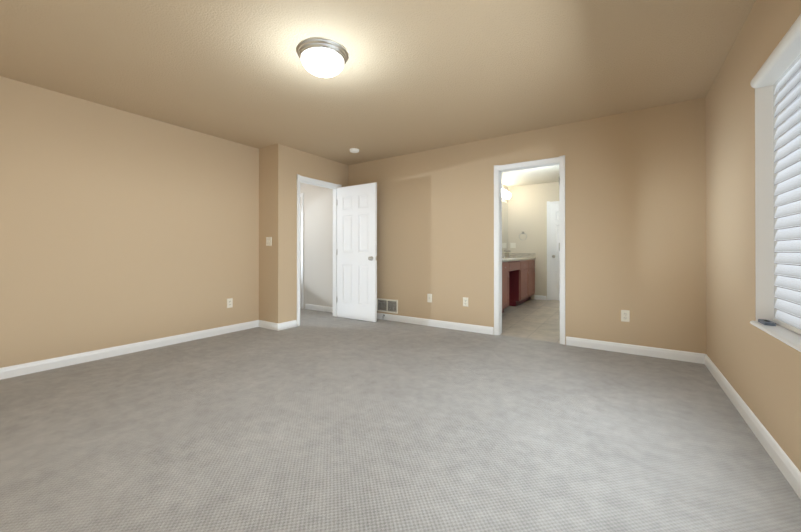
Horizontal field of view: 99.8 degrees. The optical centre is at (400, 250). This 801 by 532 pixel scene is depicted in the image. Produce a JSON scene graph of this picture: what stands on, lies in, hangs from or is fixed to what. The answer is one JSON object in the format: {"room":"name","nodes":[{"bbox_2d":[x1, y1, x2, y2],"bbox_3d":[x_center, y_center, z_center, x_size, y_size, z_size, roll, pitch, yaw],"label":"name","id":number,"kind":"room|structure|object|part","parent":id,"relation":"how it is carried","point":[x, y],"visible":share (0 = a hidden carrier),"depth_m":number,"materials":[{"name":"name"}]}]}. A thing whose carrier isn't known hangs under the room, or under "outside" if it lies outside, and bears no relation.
{"room":"empty bedroom","nodes":[
{"label":"empty bedroom","id":0,"kind":"room"},
{"bbox_2d":[0,76,258,367],"bbox_3d":[-3.060,-0.185,3.059,0.120,2.440,3.850,0,0,34],"label":"wall","id":1,"kind":"structure","parent":0,"point":[118,227],"depth_m":3.31,"materials":[{"name":"beige paint"}]},
{"bbox_2d":[0,320,259,379],"bbox_3d":[-2.996,0.989,3.031,0.014,0.092,3.820,0,0,34],"label":"baseboard","id":2,"kind":"structure","parent":1,"relation":"attached to","point":[47,364],"depth_m":3.30,"materials":[{"name":"white wood"}]},
{"bbox_2d":[227,298,232,307],"bbox_3d":[-2.167,0.664,4.282,0.008,0.116,0.072,0,0,34],"label":"electrical outlet","id":3,"kind":"object","parent":1,"relation":"attached to","point":[229,302],"visible":1,"depth_m":4.28,"materials":[{"name":"beige plastic"}]},
{"bbox_2d":[259,143,285,322],"bbox_3d":[-1.786,-0.180,4.596,0.540,2.440,0.120,0,0,34],"label":"wall","id":4,"kind":"structure","parent":0,"point":[272,224],"depth_m":4.48,"materials":[{"name":"beige paint"}]},
{"bbox_2d":[266,237,271,245],"bbox_3d":[-1.761,-0.126,4.497,0.116,0.116,0.016,0,0,34],"label":"light switch","id":5,"kind":"object","parent":4,"relation":"attached to","point":[268,241],"visible":1,"depth_m":4.50,"materials":[{"name":"beige plastic"}]},
{"bbox_2d":[260,320,279,330],"bbox_3d":[-1.754,0.993,4.490,0.404,0.092,0.014,0,0,34],"label":"baseboard","id":6,"kind":"structure","parent":4,"relation":"attached to","point":[263,324],"depth_m":4.46,"materials":[{"name":"white wood"}]},
{"bbox_2d":[300,182,332,308],"bbox_3d":[-1.827,-0.175,6.158,2.100,2.440,0.004,0,0,34],"label":"wall","id":7,"kind":"structure","parent":0,"point":[317,245],"depth_m":5.91,"materials":[{"name":"beige paint"}]},
{"bbox_2d":[300,193,302,308],"bbox_3d":[-2.106,-0.001,6.406,0.906,2.093,0.141,0,0,34],"label":"door frame","id":8,"kind":"structure","parent":7,"relation":"attached to","point":[301,195],"depth_m":6.12,"materials":[{"name":"white wood"}]},
{"bbox_2d":[305,304,332,312],"bbox_3d":[-1.332,0.998,5.814,0.900,0.092,0.014,0,0,34],"label":"baseboard","id":9,"kind":"structure","parent":7,"relation":"attached to","point":[319,308],"depth_m":5.84,"materials":[{"name":"white wood"}]},
{"bbox_2d":[286,146,347,321],"bbox_3d":[-1.240,-0.179,5.037,0.120,2.440,1.220,0,0,34],"label":"wall","id":10,"kind":"structure","parent":0,"point":[304,164],"depth_m":4.61,"materials":[{"name":"beige paint"}]},
{"bbox_2d":[297,174,341,325],"bbox_3d":[-1.240,-0.005,5.036,0.152,2.093,0.866,0,0,34],"label":"door frame","id":11,"kind":"structure","parent":10,"relation":"attached to","point":[315,182],"depth_m":5.07,"materials":[{"name":"white wood"}]},
{"bbox_2d":[336,182,376,321],"bbox_3d":[-0.670,0.022,5.091,0.768,2.018,0.161,0,0,34],"label":"bedroom door","id":12,"kind":"structure","parent":10,"relation":"in","point":[356,297],"depth_m":5.05,"materials":[{"name":"white painted wood"},{"name":"brushed nickel"}]},
{"bbox_2d":[0,0,755,164],"bbox_3d":[-1.362,-1.457,2.619,6.800,0.100,5.391,0,0,34],"label":"ceiling","id":13,"kind":"structure","parent":0,"point":[413,76],"depth_m":2.52,"materials":[{"name":"beige paint"}]},
{"bbox_2d":[296,37,348,77],"bbox_3d":[-0.553,-1.319,2.402,0.366,0.176,0.366,0,0,34],"label":"ceiling light","id":14,"kind":"object","parent":13,"relation":"attached to","point":[322,57],"visible":1,"depth_m":2.30,"materials":[{"name":"white glass"}]},
{"bbox_3d":[-0.553,-1.309,2.402,0.302,0.100,0.302,0,0,34],"label":"lamp shade","id":15,"kind":"part","parent":14,"relation":"part of","materials":[{"name":"white glass"}]},
{"bbox_2d":[350,148,358,152],"bbox_3d":[-0.637,-1.382,4.664,0.132,0.036,0.132,0,0,34],"label":"smoke detector","id":16,"kind":"object","parent":13,"relation":"attached to","point":[354,150],"visible":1,"depth_m":4.62,"materials":[{"name":"white plastic"}]},
{"bbox_2d":[0,308,800,531],"bbox_3d":[-1.354,1.063,2.623,6.800,0.060,5.420,0,0,34],"label":"floor carpet","id":17,"kind":"object","parent":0,"point":[318,421],"visible":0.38,"depth_m":1.83,"materials":[{"name":"grey carpet"}]},
{"bbox_2d":[502,184,507,202],"bbox_3d":[1.425,-0.200,6.207,0.120,2.490,3.440,0,0,34],"label":"wall","id":18,"kind":"structure","parent":0,"point":[504,187],"depth_m":7.42,"materials":[{"name":"beige paint"}]},
{"bbox_2d":[502,201,507,252],"bbox_3d":[1.631,-0.517,6.403,0.006,1.115,2.814,0,0,34],"label":"bathroom mirror","id":19,"kind":"object","parent":18,"relation":"attached to","point":[505,226],"visible":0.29,"depth_m":7.36,"materials":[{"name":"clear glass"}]},
{"bbox_2d":[502,189,510,198],"bbox_3d":[1.771,-1.189,6.466,0.157,0.150,2.070,0,0,34],"label":"sconce","id":20,"kind":"object","parent":18,"relation":"attached to","point":[506,194],"visible":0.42,"depth_m":7.03,"materials":[{"name":"white glass"}]},
{"bbox_2d":[348,98,705,353],"bbox_3d":[0.164,-0.179,4.908,6.800,2.440,0.120,0,0,34],"label":"wall","id":21,"kind":"structure","parent":0,"point":[635,213],"depth_m":3.60,"materials":[{"name":"beige paint"}]},
{"bbox_2d":[377,298,397,313],"bbox_3d":[-0.201,0.826,5.069,0.390,0.200,0.010,0,0,34],"label":"air vent","id":22,"kind":"object","parent":21,"relation":"in","point":[388,305],"visible":0.96,"depth_m":5.06,"materials":[{"name":"beige plastic"}]},
{"bbox_2d":[427,294,431,301],"bbox_3d":[0.402,0.655,4.666,0.072,0.116,0.014,0,0,34],"label":"outlet","id":23,"kind":"object","parent":21,"relation":"attached to","point":[429,297],"visible":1,"depth_m":4.67,"materials":[{"name":"beige plastic"}]},
{"bbox_2d":[377,313,493,334],"bbox_3d":[0.142,0.995,4.828,2.408,0.092,0.030,0,0,34],"label":"baseboard","id":24,"kind":"structure","parent":21,"relation":"attached to","point":[413,320],"depth_m":4.58,"materials":[{"name":"white wood"}]},
{"bbox_2d":[463,297,467,306],"bbox_3d":[0.844,0.664,4.375,0.072,0.116,0.008,0,0,34],"label":"electrical outlet","id":25,"kind":"object","parent":21,"relation":"attached to","point":[465,301],"visible":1,"depth_m":4.37,"materials":[{"name":"beige plastic"}]},
{"bbox_2d":[494,155,564,344],"bbox_3d":[1.525,-0.009,4.002,0.796,2.093,0.152,0,0,34],"label":"door frame","id":26,"kind":"structure","parent":21,"relation":"attached to","point":[500,169],"depth_m":4.06,"materials":[{"name":"white wood"}]},
{"bbox_2d":[621,310,629,321],"bbox_3d":[2.280,0.661,3.419,0.072,0.116,0.008,0,0,34],"label":"electrical outlet","id":27,"kind":"object","parent":21,"relation":"attached to","point":[625,315],"visible":1,"depth_m":3.42,"materials":[{"name":"beige plastic"}]},
{"bbox_2d":[566,336,703,363],"bbox_3d":[2.297,0.990,3.405,1.128,0.092,0.014,0,0,34],"label":"baseboard","id":28,"kind":"structure","parent":21,"relation":"attached to","point":[678,355],"depth_m":3.36,"materials":[{"name":"white wood"}]},
{"bbox_2d":[501,299,559,342],"bbox_3d":[2.675,1.073,5.437,3.210,0.060,3.730,0,0,34],"label":"floor","id":29,"kind":"structure","parent":0,"point":[534,319],"depth_m":5.03,"materials":[{"name":"beige tile"}]},
{"bbox_2d":[502,250,535,312],"bbox_3d":[1.869,0.513,6.225,0.588,1.065,2.906,0,0,34],"label":"bathroom vanity","id":30,"kind":"object","parent":29,"relation":"on","point":[518,278],"visible":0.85,"depth_m":6.38,"materials":[{"name":"brown wood"}]},
{"bbox_2d":[502,165,558,186],"bbox_3d":[2.700,-1.497,5.483,3.210,0.100,3.640,0,0,34],"label":"ceiling","id":31,"kind":"structure","parent":0,"point":[547,174],"depth_m":6.55,"materials":[{"name":"white paint"}]},
{"bbox_2d":[508,182,558,298],"bbox_3d":[3.664,-0.198,6.855,3.130,2.490,0.120,0,0,34],"label":"wall","id":32,"kind":"structure","parent":0,"point":[527,210],"depth_m":7.30,"materials":[{"name":"beige paint"}]},
{"bbox_2d":[510,243,515,247],"bbox_3d":[2.514,-0.121,7.538,0.116,0.116,0.016,0,0,34],"label":"bathroom light switch","id":33,"kind":"object","parent":32,"relation":"attached to","point":[512,245],"visible":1,"depth_m":7.54,"materials":[{"name":"beige plastic"}]},
{"bbox_2d":[534,295,546,299],"bbox_3d":[2.880,0.996,5.235,2.245,0.092,3.440,0,0,34],"label":"baseboard","id":34,"kind":"structure","parent":32,"relation":"attached to","point":[538,297],"depth_m":7.21,"materials":[{"name":"white wood"}]},
{"bbox_2d":[547,201,558,299],"bbox_3d":[3.493,0.001,6.968,0.846,2.093,0.152,0,0,34],"label":"trim","id":35,"kind":"structure","parent":32,"relation":"attached to","point":[548,247],"depth_m":7.13,"materials":[{"name":"white wood"}]},
{"bbox_2d":[550,204,559,300],"bbox_3d":[3.455,0.028,6.911,0.734,2.018,0.098,0,0,34],"label":"closet door","id":36,"kind":"structure","parent":32,"relation":"in","point":[554,258],"depth_m":7.07,"materials":[{"name":"white wood"}]},
{"bbox_2d":[705,0,800,471],"bbox_3d":[1.466,-0.192,0.925,0.180,2.440,5.310,0,0,34],"label":"wall","id":37,"kind":"structure","parent":0,"point":[759,369],"depth_m":2.02,"materials":[{"name":"beige paint"}]},
{"bbox_2d":[700,353,800,498],"bbox_3d":[1.352,0.982,0.925,0.014,0.092,5.190,0,0,34],"label":"baseboard","id":38,"kind":"structure","parent":37,"relation":"attached to","point":[788,468],"depth_m":1.81,"materials":[{"name":"white wood"}]},
{"bbox_2d":[750,321,800,351],"bbox_3d":[1.556,0.407,1.121,0.158,0.022,1.840,0,0,34],"label":"window sill","id":39,"kind":"structure","parent":37,"relation":"attached to","point":[790,338],"depth_m":1.62,"materials":[{"name":"white wood"}]},
{"bbox_2d":[758,319,775,325],"bbox_3d":[1.996,0.390,1.837,0.042,0.017,0.110,0,0,34],"label":"remote","id":40,"kind":"object","parent":39,"relation":"on","point":[766,322],"visible":1,"depth_m":1.80,"materials":[{"name":"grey plastic"}]},
{"bbox_2d":[750,14,800,334],"bbox_3d":[1.554,-0.300,1.125,0.143,1.384,1.832,0,0,34],"label":"window shade","id":41,"kind":"object","parent":37,"relation":"attached to","point":[780,68],"visible":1,"depth_m":1.71,"materials":[{"name":"white plastic"}]}
]}

